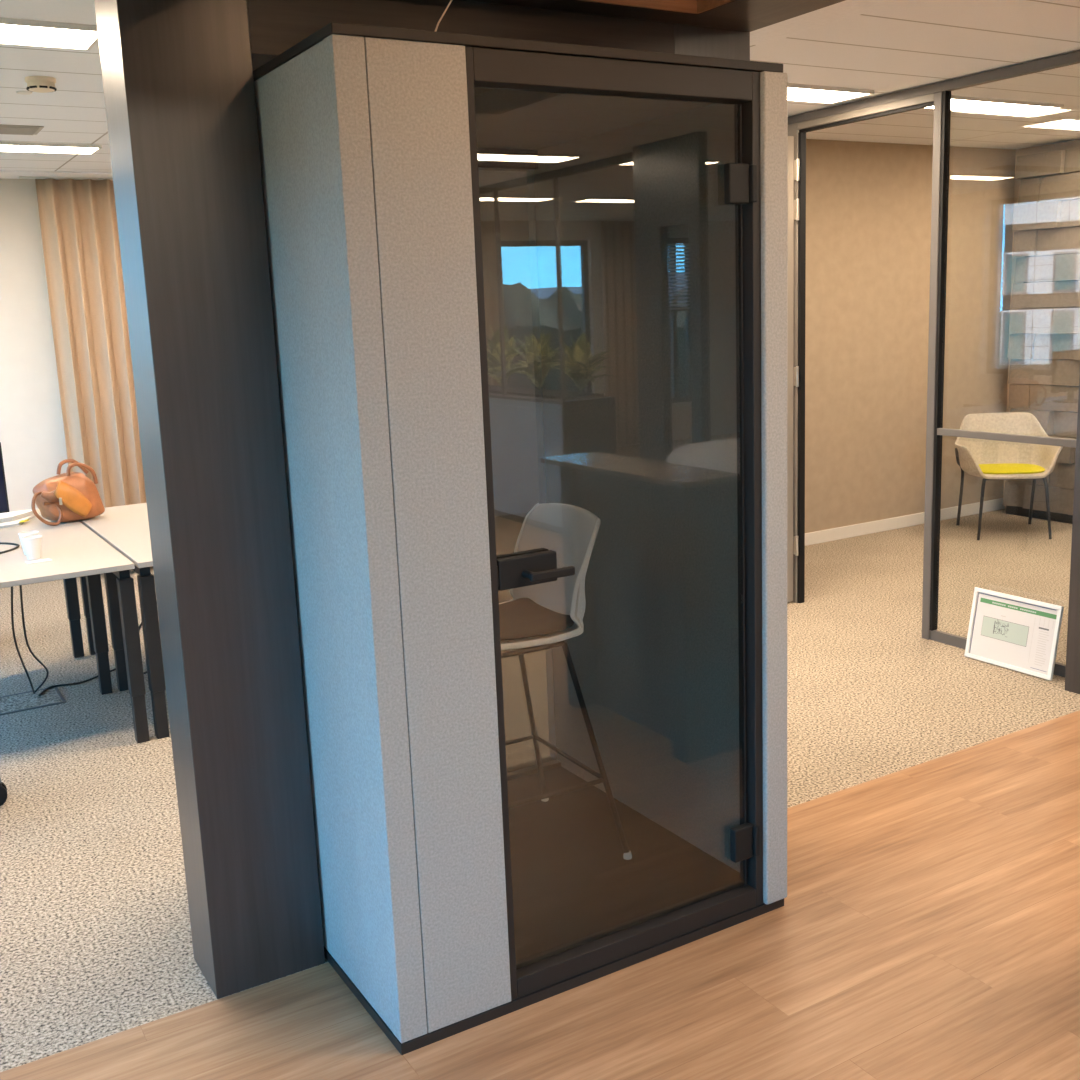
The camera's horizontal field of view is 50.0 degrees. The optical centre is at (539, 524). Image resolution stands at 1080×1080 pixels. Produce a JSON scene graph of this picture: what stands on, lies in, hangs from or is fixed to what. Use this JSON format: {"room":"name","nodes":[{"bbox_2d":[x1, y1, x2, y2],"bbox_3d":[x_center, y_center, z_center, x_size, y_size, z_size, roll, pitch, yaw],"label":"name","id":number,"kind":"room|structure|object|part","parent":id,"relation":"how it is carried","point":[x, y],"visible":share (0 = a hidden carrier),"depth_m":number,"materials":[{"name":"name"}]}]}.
{"room":"office","nodes":[
{"label":"office","id":0,"kind":"room"},
{"bbox_2d":[0,179,539,515],"bbox_3d":[-0.158,-1.410,9.527,11.200,2.612,0.150,-9,12,-30],"label":"wall","id":1,"kind":"structure","parent":0,"point":[32,437],"depth_m":7.71,"materials":[{"name":"white paint"}]},
{"bbox_2d":[0,509,1079,1079],"bbox_3d":[3.794,0.991,3.374,11.200,0.120,15.000,-9,12,-30],"label":"floor","id":2,"kind":"structure","parent":0,"point":[927,926],"depth_m":3.35,"materials":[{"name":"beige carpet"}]},
{"bbox_2d":[0,778,6,805],"bbox_3d":[-2.223,0.550,3.964,0.624,0.997,0.656,-7,12,-25],"label":"office chair","id":3,"kind":"object","parent":2,"relation":"on","point":[3,789],"visible":1,"depth_m":4.15,"materials":[{"name":"black paint"}]},
{"bbox_2d":[0,687,65,714],"bbox_3d":[-2.345,0.805,5.312,0.280,0.006,0.270,-9,12,-30],"label":"box","id":4,"kind":"object","parent":2,"relation":"on","point":[24,701],"visible":1,"depth_m":5.30,"materials":[{"name":"grey metal"}]},
{"bbox_2d":[0,515,149,742],"bbox_3d":[-2.422,0.474,5.080,0.990,0.748,1.570,-9,12,-30],"label":"office desk","id":5,"kind":"object","parent":2,"relation":"on","point":[74,551],"visible":0.94,"depth_m":4.78,"materials":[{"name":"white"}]},
{"bbox_2d":[0,442,8,512],"bbox_3d":[-2.750,-0.148,5.292,0.562,0.420,0.200,-9,12,-30],"label":"monitor","id":6,"kind":"object","parent":5,"relation":"on","point":[4,505],"visible":1,"depth_m":5.38,"materials":[{"name":"black paint"}]},
{"bbox_2d":[0,542,19,553],"bbox_3d":[-2.401,0.108,4.967,0.310,0.009,0.289,-9,12,-30],"label":"cable","id":7,"kind":"object","parent":5,"relation":"on","point":[17,545],"visible":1,"depth_m":5.01,"materials":[{"name":"black plastic"}]},
{"bbox_2d":[0,509,39,527],"bbox_3d":[-2.586,-0.025,5.642,0.320,0.035,0.290,-9,12,-30],"label":"paper stack","id":8,"kind":"object","parent":5,"relation":"on","point":[16,518],"visible":0.93,"depth_m":5.66,"materials":[{"name":"white paper"}]},
{"bbox_2d":[18,531,38,554],"bbox_3d":[-2.146,0.076,4.869,0.081,0.091,0.081,-9,12,-30],"label":"paper cup","id":9,"kind":"object","parent":5,"relation":"on","point":[25,533],"visible":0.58,"depth_m":4.85,"materials":[{"name":"white paper"}]},
{"bbox_2d":[11,585,48,693],"bbox_3d":[-2.187,0.496,4.962,0.082,0.694,0.765,-6,11,-20],"label":"cable","id":10,"kind":"object","parent":5,"relation":"hanging from","point":[21,596],"visible":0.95,"depth_m":4.74,"materials":[{"name":"black plastic"}]},
{"bbox_2d":[21,535,41,559],"bbox_3d":[-2.087,0.093,4.766,0.081,0.091,0.081,-9,12,-30],"label":"paper cup","id":11,"kind":"object","parent":5,"relation":"on","point":[32,544],"visible":1,"depth_m":4.74,"materials":[{"name":"white paper"}]},
{"bbox_2d":[25,558,51,563],"bbox_3d":[-2.037,0.147,4.704,0.094,0.002,0.044,-10,13,-35],"label":"paper napkin","id":12,"kind":"object","parent":5,"relation":"on","point":[47,559],"visible":1,"depth_m":4.70,"materials":[{"name":"white paper"}]},
{"bbox_2d":[31,459,104,525],"bbox_3d":[-2.306,-0.164,5.605,0.350,0.298,0.211,-12,14,-42],"label":"handbag","id":13,"kind":"object","parent":5,"relation":"on","point":[69,496],"visible":1,"depth_m":5.56,"materials":[{"name":"brown leather"}]},
{"bbox_3d":[-2.250,-0.256,5.631,0.172,0.130,0.093,-12,14,-42],"label":"handle","id":14,"kind":"part","parent":13,"relation":"part of","materials":[{"name":"brown leather"}]},
{"bbox_3d":[-2.406,0.245,5.915,0.056,0.485,0.056,-9,12,-30],"label":"leg","id":15,"kind":"part","parent":5,"relation":"part of","materials":[{"name":"black metal"}]},
{"bbox_3d":[-2.035,0.346,5.306,0.056,0.485,0.056,-9,12,-30],"label":"leg","id":16,"kind":"part","parent":5,"relation":"part of","materials":[{"name":"black metal"}]},
{"bbox_3d":[-1.649,0.451,4.671,0.056,0.485,0.056,-9,12,-30],"label":"leg","id":17,"kind":"part","parent":5,"relation":"part of","materials":[{"name":"black metal"}]},
{"bbox_2d":[38,668,115,695],"bbox_3d":[-2.196,0.744,5.575,0.068,0.014,0.497,6,13,37],"label":"cable","id":18,"kind":"object","parent":2,"relation":"on","point":[76,683],"visible":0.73,"depth_m":5.50,"materials":[{"name":"black plastic"}]},
{"bbox_2d":[78,503,168,738],"bbox_3d":[-1.307,0.306,5.730,1.586,0.748,1.570,-9,12,-30],"label":"office desk","id":19,"kind":"object","parent":2,"relation":"on","point":[125,528],"visible":0.34,"depth_m":5.12,"materials":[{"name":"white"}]},
{"bbox_3d":[-2.337,0.235,5.955,0.056,0.485,0.056,-9,12,-30],"label":"leg","id":20,"kind":"part","parent":19,"relation":"part of","materials":[{"name":"black metal"}]},
{"bbox_3d":[-1.967,0.335,5.346,0.056,0.485,0.056,-9,12,-30],"label":"leg","id":21,"kind":"part","parent":19,"relation":"part of","materials":[{"name":"black metal"}]},
{"bbox_3d":[-1.581,0.440,4.711,0.056,0.485,0.056,-9,12,-30],"label":"leg","id":22,"kind":"part","parent":19,"relation":"part of","materials":[{"name":"black metal"}]},
{"bbox_2d":[94,0,844,998],"bbox_3d":[0.444,-0.046,2.222,1.776,2.608,2.590,-9,12,-30],"label":"pillar","id":23,"kind":"structure","parent":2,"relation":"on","point":[177,75],"depth_m":2.77,"materials":[{"name":"brown wood"}]},
{"bbox_2d":[253,22,787,1054],"bbox_3d":[-0.154,-0.035,3.254,1.186,2.250,1.250,-9,12,-30],"label":"booth","id":24,"kind":"object","parent":2,"relation":"on","point":[657,182],"visible":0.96,"depth_m":2.87,"materials":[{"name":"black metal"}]},
{"bbox_3d":[-0.658,0.033,2.989,0.036,2.202,1.196,-9,12,-30],"label":"panel","id":25,"kind":"part","parent":24,"relation":"part of","materials":[{"name":"grey fabric"}]},
{"bbox_3d":[-0.348,0.111,2.510,0.068,2.202,0.050,-9,12,-30],"label":"corner panel","id":26,"kind":"part","parent":24,"relation":"part of","materials":[{"name":"grey fabric"}]},
{"bbox_3d":[-0.221,0.092,2.584,0.224,2.202,0.050,-9,12,-30],"label":"panel","id":27,"kind":"part","parent":24,"relation":"part of","materials":[{"name":"grey fabric"}]},
{"bbox_2d":[435,0,451,31],"bbox_3d":[-0.198,-1.231,2.583,0.032,0.350,0.421,0,11,10],"label":"power cable","id":28,"kind":"object","parent":24,"relation":"attached to","point":[440,19],"visible":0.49,"depth_m":2.54,"materials":[{"name":"beige plastic"}]},
{"bbox_3d":[-0.439,-0.114,3.754,1.064,2.140,0.070,-9,12,-30],"label":"frame","id":29,"kind":"part","parent":24,"relation":"part of","materials":[{"name":"black metal"}]},
{"bbox_3d":[0.018,0.110,2.676,0.118,0.021,0.054,-9,12,-30],"label":"door lever","id":30,"kind":"part","parent":24,"relation":"part of","materials":[{"name":"black paint"}]},
{"bbox_2d":[499,503,631,859],"bbox_3d":[-0.106,0.486,3.469,0.546,1.042,0.526,-8,12,-29],"label":"bar stool","id":31,"kind":"object","parent":24,"relation":"on","point":[538,617],"visible":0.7,"depth_m":3.46,"materials":[{"name":"white plastic"}]},
{"bbox_3d":[-0.030,0.610,3.766,0.017,0.662,0.184,3,12,24],"label":"leg","id":32,"kind":"part","parent":31,"relation":"part of","materials":[{"name":"black"}]},
{"bbox_3d":[-0.117,0.338,3.438,0.266,0.015,0.316,-8,12,-29],"label":"seat frame","id":33,"kind":"part","parent":31,"relation":"part of","materials":[{"name":"black"}]},
{"bbox_3d":[0.167,0.667,3.423,0.184,0.662,0.017,-1,11,7],"label":"leg","id":34,"kind":"part","parent":31,"relation":"part of","materials":[{"name":"black"}]},
{"bbox_3d":[0.216,0.024,2.852,0.810,2.202,0.068,-9,12,-30],"label":"door frame","id":35,"kind":"part","parent":24,"relation":"part of","materials":[{"name":"black"}]},
{"bbox_3d":[0.603,-0.032,3.064,0.078,2.202,0.072,-9,12,-30],"label":"corner panel","id":36,"kind":"part","parent":24,"relation":"part of","materials":[{"name":"grey fabric"}]},
{"bbox_2d":[788,51,1079,676],"bbox_3d":[1.574,-0.799,5.959,0.043,2.606,2.859,-9,12,-30],"label":"glass wall","id":37,"kind":"structure","parent":2,"relation":"on","point":[938,95],"depth_m":5.53,"materials":[{"name":"grey metal"}]},
{"bbox_2d":[787,136,798,601],"bbox_3d":[1.008,-0.740,6.021,0.880,2.488,0.109,-9,12,-30],"label":"door","id":38,"kind":"structure","parent":37,"relation":"in","point":[793,165],"depth_m":6.22,"materials":[{"name":"beige"}]},
{"bbox_3d":[1.373,-0.834,6.295,0.043,2.566,0.115,-9,12,-30],"label":"post","id":39,"kind":"part","parent":37,"relation":"part of","materials":[{"name":"brown"}]},
{"bbox_3d":[1.867,-0.700,5.483,0.043,2.566,0.045,-9,12,-30],"label":"post","id":40,"kind":"part","parent":37,"relation":"part of","materials":[{"name":"grey metal"}]},
{"bbox_3d":[1.776,-1.990,5.306,0.043,0.040,1.880,-9,12,-30],"label":"head rail","id":41,"kind":"part","parent":37,"relation":"part of","materials":[{"name":"grey metal"}]},
{"bbox_3d":[2.144,0.597,5.343,0.023,0.050,0.840,-9,12,-30],"label":"rail","id":42,"kind":"part","parent":37,"relation":"part of","materials":[{"name":"grey metal"}]},
{"bbox_2d":[955,412,1062,539],"bbox_3d":[3.240,-0.349,8.063,0.721,0.812,0.570,-1,11,7],"label":"armchair","id":43,"kind":"object","parent":2,"relation":"on","point":[987,459],"visible":0.96,"depth_m":8.20,"materials":[{"name":"fabric"}]},
{"bbox_3d":[2.995,-0.268,8.264,0.055,0.597,0.247,3,12,25],"label":"leg","id":44,"kind":"part","parent":43,"relation":"part of","materials":[{"name":"black metal"}]},
{"bbox_3d":[3.005,-0.107,7.882,0.024,0.420,0.084,8,15,44],"label":"leg","id":45,"kind":"part","parent":43,"relation":"part of","materials":[{"name":"black metal"}]},
{"bbox_3d":[3.236,-0.350,8.028,0.460,0.020,0.403,-1,11,7],"label":"under frame","id":46,"kind":"part","parent":43,"relation":"part of","materials":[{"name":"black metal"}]},
{"bbox_3d":[3.531,-0.276,8.196,0.055,0.597,0.247,-4,11,-11],"label":"leg","id":47,"kind":"part","parent":43,"relation":"part of","materials":[{"name":"black metal"}]},
{"bbox_3d":[3.429,-0.113,7.828,0.024,0.420,0.084,-8,12,-30],"label":"leg","id":48,"kind":"part","parent":43,"relation":"part of","materials":[{"name":"black metal"}]},
{"bbox_2d":[964,587,1063,680],"bbox_3d":[2.125,0.482,5.210,0.087,0.321,0.463,-9,12,-30],"label":"framed piece","id":49,"kind":"object","parent":2,"relation":"on","point":[1020,634],"visible":1,"depth_m":5.20,"materials":[{"name":"white paper"}]},
{"bbox_2d":[1003,148,1079,523],"bbox_3d":[4.215,-1.179,7.385,0.190,2.612,2.760,-9,12,-30],"label":"window","id":50,"kind":"structure","parent":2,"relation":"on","point":[1044,329],"depth_m":8.27,"materials":[{"name":"clear glass"}]},
{"bbox_2d":[1065,374,1079,693],"bbox_3d":[2.384,-0.580,4.626,0.318,2.608,0.290,-9,12,-30],"label":"pillar","id":51,"kind":"structure","parent":2,"relation":"on","point":[1072,672],"depth_m":4.81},
{"bbox_2d":[0,0,1079,187],"bbox_3d":[3.688,-1.677,2.868,11.200,0.108,15.000,-9,12,-30],"label":"ceiling","id":52,"kind":"structure","parent":0,"point":[908,44],"depth_m":4.46,"materials":[{"name":"white"}]},
{"bbox_2d":[0,124,43,134],"bbox_3d":[-2.875,-1.820,5.282,1.110,0.010,0.240,-9,12,-30],"label":"ceiling vent","id":53,"kind":"object","parent":52,"relation":"in","point":[4,129],"visible":1,"depth_m":5.48,"materials":[{"name":"grey metal"}]},
{"bbox_2d":[16,90,31,94],"bbox_3d":[-2.067,-1.732,4.641,0.060,0.008,0.060,-9,12,-30],"label":"ceiling sensor","id":54,"kind":"object","parent":52,"relation":"attached to","point":[23,92],"visible":0.98,"depth_m":4.63,"materials":[{"name":"white plastic"}]},
{"bbox_2d":[25,76,56,92],"bbox_3d":[-1.900,-1.676,4.409,0.110,0.046,0.110,-9,12,-30],"label":"smoke detector","id":55,"kind":"object","parent":52,"relation":"attached to","point":[41,84],"visible":1,"depth_m":4.37,"materials":[{"name":"beige plastic"}]},
{"bbox_2d":[0,17,97,50],"bbox_3d":[-1.960,-1.512,3.484,1.200,0.017,0.290,-9,12,-30],"label":"recessed light","id":56,"kind":"object","parent":52,"relation":"in","point":[13,31],"visible":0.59,"depth_m":3.68,"materials":[{"name":"white plastic"}]},
{"bbox_2d":[0,141,101,153],"bbox_3d":[-2.888,-1.934,5.905,1.200,0.017,0.260,-9,12,-30],"label":"recessed light","id":57,"kind":"object","parent":52,"relation":"in","point":[5,146],"visible":1,"depth_m":6.05,"materials":[{"name":"white plastic"}]},
{"bbox_2d":[0,145,97,153],"bbox_3d":[-2.888,-1.935,5.905,1.176,0.012,0.236,-9,12,-30],"label":"diffuser","id":58,"kind":"object","parent":57,"relation":"attached to","point":[61,149],"depth_m":6.08,"materials":[{"name":"white plastic"}]},
{"bbox_2d":[0,170,112,177],"bbox_3d":[-2.981,-2.174,7.174,4.190,0.011,0.190,-9,12,-30],"label":"trim","id":59,"kind":"structure","parent":52,"relation":"attached to","point":[2,172],"depth_m":7.13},
{"bbox_2d":[19,176,146,570],"bbox_3d":[-2.538,-1.003,7.807,1.500,2.581,0.126,-9,12,-30],"label":"curtain","id":60,"kind":"object","parent":52,"relation":"hanging from","point":[78,216],"visible":0.29,"depth_m":7.55,"materials":[{"name":"beige fabric"}]},
{"bbox_2d":[788,83,873,103],"bbox_3d":[0.971,-1.955,5.200,1.190,0.017,0.280,-9,12,-30],"label":"recessed light","id":61,"kind":"object","parent":52,"relation":"in","point":[796,92],"visible":0.41,"depth_m":5.35,"materials":[{"name":"white plastic"}]},
{"bbox_2d":[788,88,865,102],"bbox_3d":[0.971,-1.955,5.200,1.166,0.012,0.256,-9,12,-30],"label":"diffuser","id":62,"kind":"object","parent":61,"relation":"attached to","point":[812,95],"depth_m":5.37,"materials":[{"name":"white plastic"}]},
{"bbox_2d":[805,139,1015,532],"bbox_3d":[2.267,-1.260,8.054,3.357,2.675,0.100,-9,12,-30],"label":"wall","id":63,"kind":"structure","parent":0,"point":[869,204],"depth_m":8.10,"materials":[{"name":"beige paint"}]},
{"bbox_2d":[805,498,1004,545],"bbox_3d":[2.253,0.034,8.192,3.137,0.085,0.015,-9,12,-30],"label":"baseboard","id":64,"kind":"structure","parent":63,"relation":"attached to","point":[865,528],"depth_m":8.34,"materials":[{"name":"beige wood"}]},
{"bbox_2d":[806,63,1079,148],"bbox_3d":[4.139,-2.570,7.115,5.950,0.100,3.250,-9,12,-30],"label":"ceiling","id":65,"kind":"structure","parent":0,"point":[1061,85],"depth_m":7.02,"materials":[{"name":"white"}]},
{"bbox_2d":[922,95,1063,115],"bbox_3d":[2.429,-2.291,6.327,0.980,0.017,0.280,-9,12,-30],"label":"recessed light","id":66,"kind":"object","parent":65,"relation":"in","point":[958,103],"visible":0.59,"depth_m":6.34,"materials":[{"name":"white plastic"}]},
{"bbox_2d":[927,99,1054,114],"bbox_3d":[2.429,-2.292,6.327,0.956,0.012,0.256,-9,12,-30],"label":"diffuser","id":67,"kind":"object","parent":66,"relation":"attached to","point":[992,106],"depth_m":6.35,"materials":[{"name":"white plastic"}]},
{"bbox_2d":[1057,119,1079,127],"bbox_3d":[3.600,-2.515,7.263,0.740,0.017,0.280,-9,12,-30],"label":"recessed light","id":68,"kind":"object","parent":65,"relation":"in","point":[1075,123],"visible":1,"depth_m":7.17,"materials":[{"name":"white plastic"}]},
{"bbox_2d":[1063,123,1079,126],"bbox_3d":[3.600,-2.516,7.263,0.716,0.012,0.256,-9,12,-30],"label":"diffuser","id":69,"kind":"object","parent":68,"relation":"attached to","point":[1064,124],"depth_m":7.19,"materials":[{"name":"white plastic"}]},
{"bbox_2d":[1003,140,1079,508],"bbox_3d":[4.359,-1.237,7.493,0.100,2.675,3.010,-9,12,-30],"label":"wall","id":70,"kind":"structure","parent":0,"point":[1073,144],"depth_m":8.48,"materials":[{"name":"beige paint"}]}
]}

